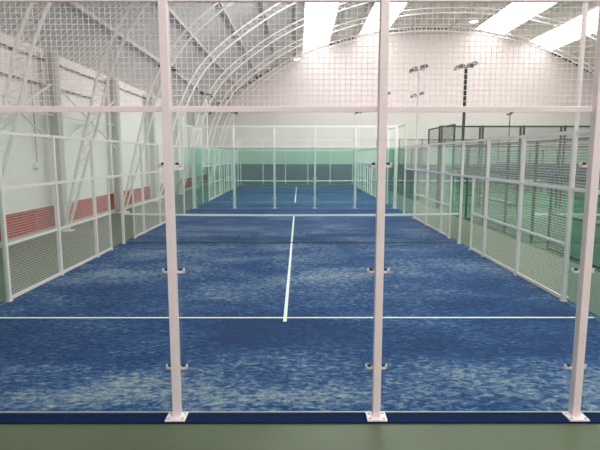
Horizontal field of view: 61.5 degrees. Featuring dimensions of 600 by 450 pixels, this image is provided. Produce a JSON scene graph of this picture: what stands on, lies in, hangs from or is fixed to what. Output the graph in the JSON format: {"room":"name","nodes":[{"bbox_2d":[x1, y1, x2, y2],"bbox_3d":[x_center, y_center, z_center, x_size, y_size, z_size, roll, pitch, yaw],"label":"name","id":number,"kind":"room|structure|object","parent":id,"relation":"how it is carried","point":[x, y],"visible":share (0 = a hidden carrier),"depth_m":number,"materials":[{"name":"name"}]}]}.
{"room":"sports hall","nodes":[
{"label":"sports hall","id":0,"kind":"room"},
{"bbox_2d":[0,32,205,238],"bbox_3d":[-8.985,-3.357,20.318,0.250,6.351,55.200,0,8,0],"label":"wall","id":1,"kind":"structure","parent":0,"point":[130,122],"depth_m":19.48,"materials":[{"name":"white paint"}]},
{"bbox_2d":[31,83,41,167],"bbox_3d":[-8.779,-3.286,16.694,0.149,2.765,0.240,0,8,0],"label":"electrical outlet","id":2,"kind":"object","parent":1,"relation":"attached to","point":[34,164],"visible":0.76,"depth_m":16.75,"materials":[{"name":"plastic"}]},
{"bbox_2d":[0,72,90,98],"bbox_3d":[-8.791,-4.282,13.529,0.113,0.080,16.000,0,8,0],"label":"conduit","id":3,"kind":"object","parent":1,"relation":"attached to","point":[13,76],"visible":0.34,"depth_m":16.70,"materials":[{"name":"grey metal"}]},
{"bbox_2d":[0,43,145,98],"bbox_3d":[-8.797,-5.668,17.376,0.113,0.080,24.000,0,8,0],"label":"conduit","id":4,"kind":"object","parent":1,"relation":"attached to","point":[10,48],"visible":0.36,"depth_m":19.30,"materials":[{"name":"grey metal"}]},
{"bbox_2d":[0,174,206,240],"bbox_3d":[-8.844,-0.684,20.660,0.029,0.730,55.150,0,8,0],"label":"trim","id":5,"kind":"structure","parent":1,"relation":"attached to","point":[189,180],"depth_m":18.00,"materials":[{"name":"red paint"}]},
{"bbox_2d":[0,182,207,247],"bbox_3d":[-8.709,-0.260,20.718,0.299,0.105,55.150,0,8,0],"label":"baseboard","id":6,"kind":"structure","parent":1,"relation":"attached to","point":[188,188],"depth_m":19.77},
{"bbox_2d":[44,50,68,227],"bbox_3d":[-8.476,-2.936,17.601,0.460,6.046,0.500,0,8,0],"label":"steel column","id":7,"kind":"structure","parent":6,"relation":"on","point":[55,122],"depth_m":17.49,"materials":[{"name":"grey metal"}]},
{"bbox_2d":[61,91,115,148],"bbox_3d":[-8.460,-4.185,20.356,0.067,2.114,5.424,0,8,0],"label":"brace","id":8,"kind":"object","parent":7,"relation":"attached to","point":[67,97],"visible":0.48,"depth_m":19.62,"materials":[{"name":"white metal"}]},
{"bbox_2d":[109,77,124,209],"bbox_3d":[-8.485,-3.726,23.347,0.460,6.046,0.500,0,8,0],"label":"steel column","id":9,"kind":"structure","parent":6,"relation":"on","point":[114,116],"depth_m":23.25,"materials":[{"name":"grey metal"}]},
{"bbox_2d":[146,92,157,199],"bbox_3d":[-8.494,-4.501,28.994,0.460,6.046,0.500,0,8,0],"label":"steel column","id":10,"kind":"structure","parent":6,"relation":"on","point":[152,137],"depth_m":28.98,"materials":[{"name":"grey metal"}]},
{"bbox_2d":[172,103,179,191],"bbox_3d":[-8.503,-5.277,34.641,0.460,6.046,0.500,0,8,0],"label":"steel column","id":11,"kind":"structure","parent":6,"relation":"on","point":[176,172],"depth_m":34.64,"materials":[{"name":"grey metal"}]},
{"bbox_2d":[190,112,196,184],"bbox_3d":[-8.512,-6.053,40.288,0.460,6.046,0.500,0,8,0],"label":"steel column","id":12,"kind":"structure","parent":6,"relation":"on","point":[192,114],"depth_m":40.00,"materials":[{"name":"grey metal"}]},
{"bbox_3d":[-8.468,-2.270,12.746,0.460,6.046,0.500,0,8,0],"label":"steel column","id":13,"kind":"structure","parent":6,"relation":"on","visible":0},
{"bbox_2d":[0,84,55,145],"bbox_3d":[-8.452,-3.457,15.056,0.067,2.112,4.528,0,8,0],"label":"brace","id":14,"kind":"object","parent":13,"relation":"attached to","point":[46,87],"visible":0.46,"depth_m":15.92,"materials":[{"name":"white metal"}]},
{"bbox_2d":[0,2,597,115],"bbox_3d":[11.940,-10.325,19.395,42.100,8.363,55.200,0,8,0],"label":"ceiling","id":15,"kind":"structure","parent":0,"point":[148,12],"depth_m":28.30,"materials":[{"name":"white metal"}]},
{"bbox_2d":[302,2,340,52],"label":"window","id":16,"kind":"structure","parent":15,"relation":"attached to","point":[312,29],"depth_m":37.75,"materials":[{"name":"white glass"}]},
{"bbox_2d":[358,3,407,33],"bbox_3d":[6.690,-13.757,18.713,2.800,0.604,54.600,0,8,0],"label":"window","id":17,"kind":"structure","parent":15,"relation":"attached to","point":[373,11],"depth_m":40.61,"materials":[{"name":"white glass"}]},
{"bbox_2d":[469,11,478,22],"bbox_3d":[14.055,-16.828,40.711,0.824,0.890,0.824,0,8,0],"label":"ceiling lamp","id":18,"kind":"object","parent":15,"relation":"hanging from","point":[473,20],"visible":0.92,"depth_m":40.57,"materials":[{"name":"plastic"}]},
{"bbox_2d":[473,3,557,34],"bbox_3d":[17.090,-13.776,18.727,2.800,0.595,54.600,0,8,0],"label":"window","id":19,"kind":"structure","parent":15,"relation":"attached to","point":[491,20],"depth_m":41.19,"materials":[{"name":"white glass"}]},
{"bbox_2d":[527,4,598,50],"bbox_3d":[21.840,-12.601,18.896,2.400,0.916,54.600,0,8,0],"label":"window","id":20,"kind":"structure","parent":15,"relation":"attached to","point":[546,40],"depth_m":41.34,"materials":[{"name":"white glass"}]},
{"bbox_2d":[0,183,599,449],"bbox_3d":[11.940,-0.084,20.801,42.200,0.304,55.801,0,8,0],"label":"floor","id":21,"kind":"structure","parent":0,"point":[263,326],"depth_m":7.45,"materials":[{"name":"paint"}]},
{"bbox_2d":[0,2,51,176],"bbox_3d":[12.003,-5.994,11.915,40.900,13.861,0.400,0,8,0],"label":"roof truss","id":22,"kind":"object","parent":21,"relation":"on","point":[28,11],"visible":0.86,"depth_m":12.17,"materials":[{"name":"white metal"}]},
{"bbox_2d":[0,124,192,304],"bbox_3d":[-5.251,-1.428,14.778,0.096,4.005,19.860,0,8,0],"label":"fence","id":23,"kind":"object","parent":21,"relation":"on","point":[5,244],"visible":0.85,"depth_m":11.64,"materials":[{"name":"white metal"}]},
{"bbox_2d":[61,2,150,231],"bbox_3d":[11.995,-6.660,16.769,40.900,13.861,0.400,0,8,0],"label":"roof truss","id":24,"kind":"object","parent":21,"relation":"on","point":[139,14],"visible":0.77,"depth_m":17.05,"materials":[{"name":"white metal"}]},
{"bbox_2d":[116,2,233,212],"bbox_3d":[11.986,-7.450,22.515,40.900,13.861,0.400,0,8,0],"label":"roof truss","id":25,"kind":"object","parent":21,"relation":"on","point":[215,3],"visible":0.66,"depth_m":22.70,"materials":[{"name":"white metal"}]},
{"bbox_2d":[200,92,212,199],"bbox_3d":[-5.354,-4.519,29.242,0.706,6.222,0.400,0,8,0],"label":"floodlight pole","id":26,"kind":"object","parent":21,"relation":"on","point":[201,93],"visible":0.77,"depth_m":29.05,"materials":[{"name":"white metal"}]},
{"bbox_2d":[194,127,240,206],"bbox_3d":[-5.284,-4.217,35.087,0.096,4.005,19.860,0,8,0],"label":"fence","id":27,"kind":"object","parent":21,"relation":"on","point":[213,150],"visible":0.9,"depth_m":32.18,"materials":[{"name":"white metal"}]},
{"bbox_2d":[152,2,297,201],"bbox_3d":[11.977,-8.225,28.162,40.900,13.861,0.400,0,8,0],"label":"roof truss","id":28,"kind":"object","parent":21,"relation":"on","point":[280,10],"visible":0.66,"depth_m":28.01,"materials":[{"name":"white metal"}]},
{"bbox_2d":[124,213,458,242],"bbox_3d":[-0.251,0.090,14.994,9.900,0.902,0.023,0,8,0],"label":"net","id":29,"kind":"object","parent":21,"relation":"on","point":[134,214],"visible":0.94,"depth_m":14.99,"materials":[{"name":"black fabric"}]},
{"bbox_2d":[190,125,398,208],"bbox_3d":[-0.267,-2.829,24.774,10.196,4.060,0.182,0,8,0],"label":"glass wall","id":30,"kind":"structure","parent":21,"relation":"on","point":[232,126],"depth_m":24.58,"materials":[{"name":"white metal"}]},
{"bbox_2d":[192,127,396,207],"bbox_3d":[-0.267,-2.873,25.099,10.196,4.060,0.182,0,8,0],"label":"glass wall","id":31,"kind":"structure","parent":21,"relation":"on","point":[271,134],"depth_m":25.12,"materials":[{"name":"white metal"}]},
{"bbox_2d":[225,180,366,192],"bbox_3d":[-0.283,-2.700,35.304,9.900,0.902,0.023,0,8,0],"label":"net","id":32,"kind":"object","parent":21,"relation":"on","point":[288,185],"visible":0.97,"depth_m":35.27,"materials":[{"name":"black fabric"}]},
{"bbox_2d":[240,139,352,184],"bbox_3d":[-0.300,-5.618,45.083,10.196,4.060,0.182,0,8,0],"label":"glass wall","id":33,"kind":"structure","parent":21,"relation":"on","point":[262,150],"depth_m":44.88,"materials":[{"name":"white metal"}]},
{"bbox_2d":[0,0,599,421],"bbox_3d":[-0.235,-0.084,4.790,10.196,4.060,0.182,0,8,0],"label":"fence","id":34,"kind":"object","parent":21,"relation":"on","point":[573,414],"depth_m":4.70,"materials":[{"name":"white metal"}]},
{"bbox_2d":[355,112,362,184],"bbox_3d":[4.786,-6.154,41.146,0.706,6.222,0.400,0,8,0],"label":"floodlight pole","id":35,"kind":"object","parent":21,"relation":"on","point":[355,112],"visible":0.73,"depth_m":41.04,"materials":[{"name":"white metal"}]},
{"bbox_2d":[352,127,394,204],"bbox_3d":[4.716,-4.219,35.103,0.096,4.005,19.860,0,8,0],"label":"fence","id":36,"kind":"object","parent":21,"relation":"on","point":[387,151],"visible":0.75,"depth_m":34.19,"materials":[{"name":"white metal"}]},
{"bbox_2d":[177,3,598,193],"bbox_3d":[11.967,-9.001,33.809,40.900,13.861,0.400,0,8,0],"label":"roof truss","id":37,"kind":"object","parent":21,"relation":"on","point":[326,9],"visible":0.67,"depth_m":33.49,"materials":[{"name":"white metal"}]},
{"bbox_2d":[196,8,596,188],"bbox_3d":[11.958,-9.777,39.456,40.900,13.861,0.400,0,8,0],"label":"roof truss","id":38,"kind":"object","parent":21,"relation":"on","point":[419,9],"visible":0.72,"depth_m":38.70,"materials":[{"name":"white metal"}]},
{"bbox_2d":[206,26,593,184],"bbox_3d":[11.949,-10.552,45.103,40.900,13.861,0.400,0,8,0],"label":"roof truss","id":39,"kind":"object","parent":21,"relation":"on","point":[455,27],"visible":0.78,"depth_m":44.37,"materials":[{"name":"white metal"}]},
{"bbox_2d":[386,127,438,200],"bbox_3d":[6.866,-4.220,35.106,0.096,4.005,19.860,0,8,0],"label":"fence","id":40,"kind":"object","parent":21,"relation":"on","point":[410,178],"visible":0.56,"depth_m":32.24,"materials":[{"name":"black metal"}]},
{"bbox_2d":[411,92,423,144],"bbox_3d":[6.726,-4.521,29.261,0.706,6.222,0.400,0,8,0],"label":"floodlight pole","id":41,"kind":"object","parent":21,"relation":"on","point":[420,93],"visible":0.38,"depth_m":28.71,"materials":[{"name":"metal"}]},
{"bbox_2d":[409,64,428,205],"bbox_3d":[4.814,-3.389,20.833,0.706,6.272,0.400,0,8,0],"label":"floodlight pole","id":42,"kind":"object","parent":21,"relation":"on","point":[421,66],"visible":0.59,"depth_m":20.55,"materials":[{"name":"white metal"}]},
{"bbox_2d":[376,139,484,184],"bbox_3d":[11.850,-5.616,45.068,10.076,4.060,0.111,0,8,0],"label":"glass wall","id":43,"kind":"structure","parent":21,"relation":"on","point":[399,145],"depth_m":44.84,"materials":[{"name":"black metal"}]},
{"bbox_2d":[454,61,478,217],"bbox_3d":[6.719,-3.443,20.829,0.882,6.380,0.400,0,8,0],"label":"floodlight pole","id":44,"kind":"object","parent":21,"relation":"on","point":[471,64],"visible":0.49,"depth_m":20.55,"materials":[{"name":"black metal"}]},
{"bbox_2d":[399,180,540,192],"bbox_3d":[11.866,-2.702,35.323,9.900,0.902,0.023,0,8,0],"label":"net","id":45,"kind":"object","parent":21,"relation":"on","point":[399,180],"visible":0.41,"depth_m":35.31,"materials":[{"name":"black fabric"}]},
{"bbox_2d":[396,124,599,319],"bbox_3d":[4.749,-1.430,14.794,0.096,4.005,19.860,0,8,0],"label":"fence","id":46,"kind":"object","parent":21,"relation":"on","point":[574,133],"visible":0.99,"depth_m":11.51,"materials":[{"name":"white metal"}]},
{"bbox_2d":[506,112,512,140],"bbox_3d":[16.971,-6.100,41.173,0.434,6.109,0.400,0,8,0],"label":"floodlight pole","id":47,"kind":"object","parent":21,"relation":"on","point":[510,113],"visible":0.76,"depth_m":40.82,"materials":[{"name":"black metal"}]},
{"bbox_2d":[436,126,599,207],"bbox_3d":[11.883,-2.881,25.154,10.076,4.060,0.111,0,8,0],"label":"glass wall","id":48,"kind":"structure","parent":21,"relation":"on","point":[458,131],"depth_m":25.05,"materials":[{"name":"black metal"}]},
{"bbox_2d":[438,125,599,208],"bbox_3d":[11.883,-2.826,24.758,10.076,4.060,0.111,0,8,0],"label":"glass wall","id":49,"kind":"structure","parent":21,"relation":"on","point":[482,126],"depth_m":24.57,"materials":[{"name":"black metal"}]},
{"bbox_2d":[439,124,599,268],"bbox_3d":[6.896,-1.694,16.720,0.096,4.005,15.978,0,8,0],"label":"fence","id":50,"kind":"object","parent":21,"relation":"on","point":[508,159],"visible":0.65,"depth_m":15.93,"materials":[{"name":"black metal"}]},
{"bbox_2d":[492,141,586,199],"bbox_3d":[16.866,-4.222,35.122,0.096,4.005,19.860,0,8,0],"label":"fence","id":51,"kind":"object","parent":21,"relation":"on","point":[494,141],"visible":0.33,"depth_m":35.03,"materials":[{"name":"black metal"}]},
{"bbox_2d":[534,213,599,242],"bbox_3d":[11.899,0.087,15.014,9.900,0.902,0.023,0,8,0],"label":"net","id":52,"kind":"object","parent":21,"relation":"on","point":[537,214],"visible":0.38,"depth_m":14.99,"materials":[{"name":"black fabric"}]},
{"bbox_2d":[560,3,587,297],"bbox_3d":[4.928,-1.911,8.974,0.706,6.572,0.400,0,8,0],"label":"floodlight pole","id":53,"kind":"object","parent":21,"relation":"on","point":[584,16],"visible":0.39,"depth_m":8.83,"materials":[{"name":"white metal"}]},
{"bbox_2d":[205,27,593,173],"bbox_3d":[11.896,-11.129,47.269,42.100,14.415,0.250,0,8,0],"label":"wall","id":54,"kind":"structure","parent":0,"point":[426,120],"depth_m":47.06,"materials":[{"name":"white paint"}]},
{"bbox_2d":[209,28,591,114],"bbox_3d":[11.836,-14.150,46.711,40.680,7.818,0.025,0,8,0],"label":"trim","id":55,"kind":"structure","parent":54,"relation":"attached to","point":[412,28],"depth_m":46.33,"materials":[{"name":"grey metal"}]},
{"bbox_2d":[207,164,599,182],"bbox_3d":[11.926,-4.868,47.980,41.540,1.815,0.044,0,8,0],"label":"trim","id":56,"kind":"structure","parent":54,"relation":"attached to","point":[295,173],"depth_m":47.93,"materials":[{"name":"grey metal"}]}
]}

